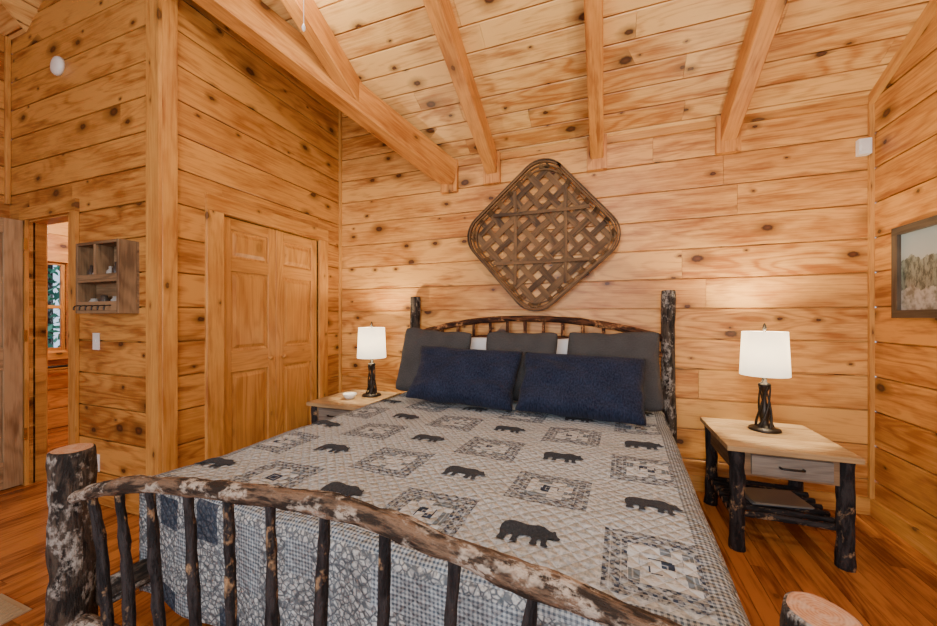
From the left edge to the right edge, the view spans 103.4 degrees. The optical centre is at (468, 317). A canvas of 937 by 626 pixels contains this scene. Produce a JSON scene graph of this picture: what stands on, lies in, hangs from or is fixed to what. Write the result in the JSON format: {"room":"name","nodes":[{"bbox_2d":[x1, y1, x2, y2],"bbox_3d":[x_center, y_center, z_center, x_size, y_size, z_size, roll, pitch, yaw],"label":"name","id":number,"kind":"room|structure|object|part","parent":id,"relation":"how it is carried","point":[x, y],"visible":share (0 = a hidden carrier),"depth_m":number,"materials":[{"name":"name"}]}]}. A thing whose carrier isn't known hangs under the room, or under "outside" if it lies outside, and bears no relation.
{"room":"cabin bedroom","nodes":[
{"label":"cabin bedroom","id":0,"kind":"room"},
{"bbox_2d":[0,34,9,218],"bbox_3d":[-4.442,-0.910,0.946,0.090,4.380,4.300,0,0,20],"label":"wall","id":1,"kind":"structure","parent":0,"point":[4,208],"depth_m":2.91,"materials":[{"name":"brown wood"}]},
{"bbox_2d":[48,222,67,428],"bbox_3d":[-4.845,-0.068,4.332,0.090,2.696,1.575,0,0,20],"label":"wall","id":2,"kind":"structure","parent":0,"point":[57,233],"depth_m":4.33,"materials":[{"name":"brown wood"}]},
{"bbox_2d":[48,252,67,359],"bbox_3d":[-4.859,-0.135,4.164,0.120,1.230,0.690,0,0,20],"label":"window","id":3,"kind":"structure","parent":2,"relation":"in","point":[53,258],"depth_m":4.38,"materials":[{"name":"brown wood"}]},
{"bbox_2d":[48,364,67,368],"bbox_3d":[-4.759,0.560,4.314,0.085,0.027,0.702,0,0,20],"label":"towel rail","id":4,"kind":"object","parent":2,"relation":"attached to","point":[55,366],"visible":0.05,"depth_m":4.27,"materials":[{"name":"black metal"}]},
{"bbox_2d":[10,0,145,515],"bbox_3d":[-2.775,-0.910,2.670,1.845,4.380,0.090,0,0,20],"label":"wall","id":5,"kind":"structure","parent":0,"point":[79,133],"depth_m":2.57,"materials":[{"name":"brown wood"}]},
{"bbox_2d":[4,36,10,204],"bbox_3d":[-3.647,-1.560,2.928,0.030,1.320,0.030,0,0,20],"label":"trim","id":6,"kind":"structure","parent":5,"relation":"attached to","point":[7,41],"depth_m":2.92,"materials":[{"name":"brown wood"}]},
{"bbox_2d":[0,217,26,489],"bbox_3d":[-3.503,0.263,2.568,0.059,2.010,0.583,0,0,20],"label":"door","id":7,"kind":"structure","parent":5,"relation":"in","point":[12,242],"depth_m":2.78,"materials":[{"name":"brown wood"}]},
{"bbox_2d":[19,198,79,485],"bbox_3d":[-3.089,0.220,2.779,0.760,2.120,0.124,0,0,20],"label":"trim","id":8,"kind":"structure","parent":5,"relation":"attached to","point":[70,208],"depth_m":2.70,"materials":[{"name":"brown wood"}]},
{"bbox_2d":[50,56,64,76],"bbox_3d":[-2.987,-1.830,2.681,0.136,0.136,0.037,0,0,20],"label":"smoke detector","id":9,"kind":"object","parent":5,"relation":"attached to","point":[57,64],"visible":1,"depth_m":2.66,"materials":[{"name":"white plastic"}]},
{"bbox_2d":[93,333,99,349],"bbox_3d":[-2.551,0.160,2.533,0.075,0.115,0.014,0,0,20],"label":"light switch","id":10,"kind":"object","parent":5,"relation":"attached to","point":[96,336],"visible":1,"depth_m":2.53,"materials":[{"name":"white plastic"}]},
{"bbox_2d":[73,238,138,313],"bbox_3d":[-2.359,-0.260,2.390,0.460,0.460,0.149,0,0,20],"label":"shelf box","id":11,"kind":"object","parent":5,"relation":"attached to","point":[107,271],"depth_m":2.37,"materials":[{"name":"brown wood"}]},
{"bbox_2d":[146,0,177,475],"bbox_3d":[-1.950,-0.570,2.354,0.122,3.700,0.112,0,0,20],"label":"corner post","id":12,"kind":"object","parent":5,"relation":"attached to","point":[161,15],"depth_m":2.31,"materials":[{"name":"brown wood"}]},
{"bbox_2d":[97,454,99,471],"bbox_3d":[-2.551,0.990,2.533,0.075,0.115,0.014,0,0,20],"label":"wall outlet","id":13,"kind":"object","parent":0,"point":[98,455],"depth_m":2.52,"materials":[{"name":"white plastic"}]},
{"bbox_2d":[178,0,338,467],"bbox_3d":[-1.677,-0.630,3.110,0.090,3.821,1.675,0,0,20],"label":"wall","id":14,"kind":"structure","parent":0,"point":[252,133],"depth_m":2.77,"materials":[{"name":"brown wood"}]},
{"bbox_2d":[205,192,327,459],"bbox_3d":[-1.659,0.205,3.141,0.124,2.150,1.195,0,0,20],"label":"trim","id":15,"kind":"structure","parent":14,"relation":"attached to","point":[216,207],"depth_m":2.65,"materials":[{"name":"brown wood"}]},
{"bbox_2d":[224,216,316,454],"bbox_3d":[-1.627,0.261,3.135,0.080,2.014,0.952,0,0,20],"label":"door","id":16,"kind":"structure","parent":14,"relation":"in","point":[270,275],"depth_m":3.07,"materials":[{"name":"brown wood"}]},
{"bbox_2d":[302,0,305,31],"bbox_3d":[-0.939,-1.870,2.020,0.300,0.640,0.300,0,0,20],"label":"pull cord","id":17,"kind":"object","parent":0,"point":[303,26],"depth_m":2.00,"materials":[{"name":"white plastic"}]},
{"bbox_2d":[0,0,929,159],"bbox_3d":[-1.278,-2.182,0.671,6.333,1.582,6.242,0,0,20],"label":"ceiling","id":18,"kind":"structure","parent":0,"point":[667,63],"depth_m":2.44,"materials":[{"name":"brown wood"}]},
{"bbox_2d":[192,0,430,177],"bbox_3d":[-1.764,-2.126,2.339,3.764,1.591,0.100,0,0,-39],"label":"beam","id":19,"kind":"structure","parent":18,"relation":"attached to","point":[192,0],"depth_m":2.79,"materials":[{"name":"brown wood"}]},
{"bbox_2d":[281,0,361,101],"bbox_3d":[-1.749,-2.151,0.458,0.100,1.451,5.391,0,0,20],"label":"ceiling beam","id":20,"kind":"structure","parent":18,"relation":"attached to","point":[318,33],"depth_m":2.49,"materials":[{"name":"brown wood"}]},
{"bbox_2d":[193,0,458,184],"bbox_3d":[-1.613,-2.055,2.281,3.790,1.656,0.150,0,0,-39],"label":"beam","id":21,"kind":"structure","parent":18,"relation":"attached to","point":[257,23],"depth_m":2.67,"materials":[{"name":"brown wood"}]},
{"bbox_2d":[423,0,496,173],"bbox_3d":[-0.817,-2.065,0.501,0.100,1.623,6.117,0,0,20],"label":"ceiling beam","id":22,"kind":"structure","parent":18,"relation":"attached to","point":[441,15],"depth_m":2.54,"materials":[{"name":"brown wood"}]},
{"bbox_2d":[584,0,603,158],"bbox_3d":[0.009,-2.065,0.197,0.100,1.623,6.117,0,0,20],"label":"ceiling beam","id":23,"kind":"structure","parent":18,"relation":"attached to","point":[593,9],"depth_m":2.36,"materials":[{"name":"brown wood"}]},
{"bbox_2d":[721,0,786,140],"bbox_3d":[0.845,-2.065,-0.112,0.100,1.623,6.117,0,0,20],"label":"ceiling beam","id":24,"kind":"structure","parent":18,"relation":"attached to","point":[766,15],"depth_m":2.21,"materials":[{"name":"brown wood"}]},
{"bbox_2d":[0,425,936,625],"bbox_3d":[-1.960,1.320,0.923,7.884,0.080,6.175,0,0,20],"label":"floor","id":25,"kind":"structure","parent":0,"point":[893,583],"depth_m":1.91,"materials":[{"name":"brown wood"}]},
{"bbox_2d":[0,593,31,625],"bbox_3d":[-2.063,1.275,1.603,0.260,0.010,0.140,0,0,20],"label":"rug","id":26,"kind":"object","parent":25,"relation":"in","point":[10,608],"visible":1,"depth_m":1.62,"materials":[{"name":"beige fabric"}]},
{"bbox_2d":[306,389,399,422],"bbox_3d":[-0.997,0.992,3.263,0.530,0.583,0.625,0,0,20],"label":"nightstand","id":27,"kind":"object","parent":25,"relation":"on","point":[327,407],"visible":0.15,"depth_m":3.07,"materials":[{"name":"brown wood"}]},
{"bbox_3d":[-1.092,0.793,3.006,0.300,0.103,0.016,0,0,20],"label":"drawer","id":28,"kind":"part","parent":27,"relation":"part of","materials":[{"name":"grey wood"}]},
{"bbox_2d":[343,392,356,398],"bbox_3d":[-1.031,0.677,3.216,0.120,0.045,0.120,0,0,20],"label":"dish","id":29,"kind":"object","parent":27,"relation":"on","point":[348,395],"visible":1,"depth_m":3.19,"materials":[{"name":"white ceramic"}]},
{"bbox_2d":[357,322,385,397],"bbox_3d":[-0.873,0.366,3.339,0.256,0.668,0.256,0,0,20],"label":"table lamp","id":30,"kind":"object","parent":27,"relation":"on","point":[371,345],"visible":1,"depth_m":3.25,"materials":[{"name":"white fabric"}]},
{"bbox_3d":[-0.873,0.221,3.339,0.256,0.272,0.256,0,0,20],"label":"lamp shade","id":31,"kind":"part","parent":30,"relation":"part of","materials":[{"name":"fabric"}]},
{"bbox_2d":[44,290,863,625],"bbox_3d":[0.006,0.542,2.008,2.257,1.487,2.494,0,0,23],"label":"bed","id":32,"kind":"object","parent":25,"relation":"on","point":[76,553],"visible":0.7,"depth_m":1.08,"materials":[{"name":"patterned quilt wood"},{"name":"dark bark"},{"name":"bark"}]},
{"bbox_3d":[-1.429,0.877,1.334,0.133,0.816,0.137,0,0,20],"label":"foot post","id":33,"kind":"part","parent":32,"relation":"part of","materials":[{"name":"brown wood"}]},
{"bbox_3d":[-0.429,1.080,0.968,2.134,0.065,0.067,0,0,20],"label":"foot rail","id":34,"kind":"part","parent":32,"relation":"part of","materials":[{"name":"brown wood"}]},
{"bbox_3d":[-0.889,1.011,2.421,0.095,0.095,2.332,0,0,23],"label":"rail","id":35,"kind":"part","parent":32,"relation":"part of","materials":[{"name":"brown wood"}]},
{"bbox_3d":[-0.433,0.554,0.957,2.137,0.232,0.071,0,0,20],"label":"foot rail","id":36,"kind":"part","parent":32,"relation":"part of","materials":[{"name":"brown wood"}]},
{"bbox_3d":[-0.505,0.541,3.520,0.107,1.486,0.102,0,0,23],"label":"head post","id":37,"kind":"part","parent":32,"relation":"part of","materials":[{"name":"brown wood"}]},
{"bbox_2d":[139,392,750,625],"bbox_3d":[0.022,0.867,2.035,2.080,0.464,2.077,0,0,23],"label":"quilt","id":38,"kind":"object","parent":32,"relation":"on","point":[614,508],"visible":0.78,"depth_m":1.30,"materials":[{"name":"fabric"}]},
{"bbox_2d":[396,327,471,390],"bbox_3d":[-0.302,0.361,3.098,0.648,0.560,0.222,0,0,19],"label":"pillow","id":39,"kind":"object","parent":38,"relation":"on","point":[415,338],"visible":0.48,"depth_m":3.10,"materials":[{"name":"fabric"}]},
{"bbox_2d":[406,346,522,410],"bbox_3d":[-0.043,0.425,2.712,0.842,0.407,0.323,0,0,20],"label":"pillow","id":40,"kind":"object","parent":38,"relation":"on","point":[473,377],"visible":1,"depth_m":2.63,"materials":[{"name":"blue fabric"}]},
{"bbox_2d":[470,337,486,349],"bbox_3d":[0.099,0.397,3.140,0.784,0.468,0.117,0,0,24],"label":"pillow","id":41,"kind":"object","parent":38,"relation":"on","point":[479,343],"visible":0.07,"depth_m":3.13,"materials":[{"name":"fabric"}]},
{"bbox_2d":[486,331,557,400],"bbox_3d":[0.385,0.366,2.825,0.571,0.521,0.214,0,0,23],"label":"pillow","id":42,"kind":"object","parent":38,"relation":"on","point":[547,342],"visible":0.36,"depth_m":2.80,"materials":[{"name":"fabric"}]},
{"bbox_2d":[556,339,567,353],"bbox_3d":[0.866,0.397,2.857,0.787,0.478,0.117,0,0,24],"label":"pillow","id":43,"kind":"object","parent":38,"relation":"on","point":[562,346],"visible":0.05,"depth_m":2.90,"materials":[{"name":"fabric"}]},
{"bbox_2d":[515,352,645,425],"bbox_3d":[0.715,0.443,2.395,0.792,0.392,0.329,0,0,24],"label":"pillow","id":44,"kind":"object","parent":38,"relation":"on","point":[600,388],"visible":1,"depth_m":2.32,"materials":[{"name":"blue fabric"}]},
{"bbox_2d":[567,332,663,411],"bbox_3d":[1.014,0.365,2.604,0.641,0.541,0.223,0,0,25],"label":"pillow","id":45,"kind":"object","parent":38,"relation":"on","point":[643,345],"visible":0.52,"depth_m":2.55,"materials":[{"name":"fabric"}]},
{"bbox_3d":[0.475,0.081,3.107,2.137,0.205,0.060,0,0,23],"label":"head rail","id":46,"kind":"part","parent":32,"relation":"part of","materials":[{"name":"brown wood"}]},
{"bbox_3d":[0.475,0.218,3.107,2.132,0.162,0.047,0,0,23],"label":"head rail","id":47,"kind":"part","parent":32,"relation":"part of","materials":[{"name":"brown wood"}]},
{"bbox_3d":[1.458,0.541,2.693,0.105,1.486,0.103,0,0,23],"label":"head post","id":48,"kind":"part","parent":32,"relation":"part of","materials":[{"name":"brown wood"}]},
{"bbox_3d":[0.570,0.880,0.597,0.120,0.810,0.123,0,0,20],"label":"foot post","id":49,"kind":"part","parent":32,"relation":"part of","materials":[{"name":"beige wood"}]},
{"bbox_2d":[700,417,864,572],"bbox_3d":[1.801,0.992,2.220,0.578,0.583,0.645,0,0,20],"label":"nightstand","id":50,"kind":"object","parent":25,"relation":"on","point":[797,455],"visible":0.91,"depth_m":2.02,"materials":[{"name":"brown wood"}]},
{"bbox_2d":[739,323,791,433],"bbox_3d":[1.850,0.366,2.313,0.256,0.668,0.256,0,0,20],"label":"table lamp","id":51,"kind":"object","parent":50,"relation":"on","point":[765,354],"visible":1,"depth_m":2.24,"materials":[{"name":"white fabric"}]},
{"bbox_3d":[1.850,0.221,2.313,0.256,0.272,0.256,0,0,20],"label":"lamp shade","id":52,"kind":"part","parent":51,"relation":"part of","materials":[{"name":"fabric"}]},
{"bbox_2d":[708,475,835,530],"bbox_3d":[1.804,1.104,2.228,0.510,0.057,0.572,0,0,20],"label":"shelf","id":53,"kind":"object","parent":50,"relation":"attached to","point":[720,485],"depth_m":2.08,"materials":[{"name":"brown wood"}]},
{"bbox_2d":[745,487,814,509],"bbox_3d":[1.805,1.067,2.201,0.300,0.016,0.220,0,0,12],"label":"magazines","id":54,"kind":"object","parent":50,"relation":"on","point":[757,496],"visible":0.82,"depth_m":2.17,"materials":[{"name":"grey paper"}]},
{"bbox_3d":[1.694,0.793,1.932,0.113,0.012,0.030,0,0,20],"label":"drawer handle","id":55,"kind":"part","parent":50,"relation":"part of","materials":[{"name":"black metal"}]},
{"bbox_3d":[1.702,0.793,1.954,0.348,0.103,0.016,0,0,20],"label":"drawer","id":56,"kind":"part","parent":50,"relation":"part of","materials":[{"name":"beige wood"}]},
{"bbox_2d":[342,104,867,496],"bbox_3d":[0.659,-0.630,3.189,4.240,3.821,0.090,0,0,20],"label":"wall","id":57,"kind":"structure","parent":0,"point":[773,232],"depth_m":2.77,"materials":[{"name":"brown wood"}]},
{"bbox_2d":[339,110,341,392],"bbox_3d":[-1.338,-0.615,3.864,0.025,3.570,0.025,0,0,20],"label":"trim","id":58,"kind":"structure","parent":57,"relation":"attached to","point":[340,112],"depth_m":3.85,"materials":[{"name":"brown wood"}]},
{"bbox_2d":[467,158,620,310],"bbox_3d":[0.594,-0.685,3.098,1.261,1.261,0.086,0,0,20],"label":"basket","id":59,"kind":"object","parent":57,"relation":"attached to","point":[598,246],"visible":1,"depth_m":3.11,"materials":[{"name":"brown wicker"}]},
{"bbox_2d":[441,115,740,193],"bbox_3d":[0.846,-1.310,3.048,2.337,0.300,0.045,0,0,20],"label":"blocks","id":60,"kind":"object","parent":57,"relation":"attached to","point":[733,146],"visible":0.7,"depth_m":2.96,"materials":[{"name":"brown wood"}]},
{"bbox_2d":[458,95,867,166],"bbox_3d":[1.210,-1.423,2.927,2.965,0.055,0.020,0,0,20],"label":"trim","id":61,"kind":"structure","parent":57,"relation":"attached to","point":[861,100],"depth_m":2.77,"materials":[{"name":"brown wood"}]},
{"bbox_2d":[689,474,869,514],"bbox_3d":[0.631,1.225,3.141,4.220,0.110,0.020,0,0,20],"label":"baseboard","id":62,"kind":"structure","parent":57,"relation":"attached to","point":[827,499],"depth_m":2.48,"materials":[{"name":"brown wood"}]},
{"bbox_2d":[856,137,871,156],"bbox_3d":[2.567,-1.110,2.403,0.064,0.100,0.053,0,0,20],"label":"sensor","id":63,"kind":"object","parent":57,"relation":"attached to","point":[863,146],"visible":1,"depth_m":2.39,"materials":[{"name":"white plastic"}]},
{"bbox_2d":[875,12,936,540],"bbox_3d":[1.641,-0.910,-0.406,0.090,4.380,5.975,0,0,20],"label":"wall","id":64,"kind":"structure","parent":0,"point":[906,109],"depth_m":2.15,"materials":[{"name":"brown wood"}]},
{"bbox_2d":[868,103,874,498],"bbox_3d":[2.617,-0.135,2.405,0.025,2.610,0.025,0,0,20],"label":"trim","id":65,"kind":"structure","parent":64,"relation":"attached to","point":[871,107],"depth_m":2.40,"materials":[{"name":"brown wood"}]},
{"bbox_2d":[868,0,936,103],"bbox_3d":[2.065,-2.143,0.917,0.030,1.515,3.200,0,0,20],"label":"trim","id":66,"kind":"structure","parent":64,"relation":"attached to","point":[930,10],"depth_m":2.12,"materials":[{"name":"brown wood"}]},
{"bbox_2d":[870,499,936,563],"bbox_3d":[1.589,1.225,-0.387,0.020,0.110,5.975,0,0,20],"label":"baseboard","id":67,"kind":"structure","parent":64,"relation":"attached to","point":[926,545],"depth_m":2.12,"materials":[{"name":"brown wood"}]},
{"bbox_2d":[891,215,936,317],"bbox_3d":[2.415,-0.265,1.875,0.034,0.530,0.690,0,0,20],"label":"framed picture","id":68,"kind":"object","parent":64,"relation":"attached to","point":[914,244],"visible":1,"depth_m":2.06,"materials":[{"name":"paper"}]},
{"bbox_2d":[901,225,936,309],"bbox_3d":[2.423,-0.265,1.872,0.013,0.440,0.600,0,0,20],"label":"print","id":69,"kind":"object","parent":68,"relation":"attached to","point":[918,243],"depth_m":2.03},
{"label":"outside","id":70,"kind":"structure","parent":0,"visible":0},
{"bbox_3d":[-10.068,1.405,4.780,9.800,0.050,14.000,0,0,20],"label":"ground","id":71,"kind":"structure","parent":70,"visible":0},
{"bbox_2d":[48,265,59,347],"bbox_3d":[-7.169,-0.972,5.844,1.685,4.696,5.196,0,0,20],"label":"foliage","id":72,"kind":"object","parent":71,"relation":"on","point":[51,331],"visible":0.02,"depth_m":6.22,"materials":[{"name":"green plant"}]}
]}

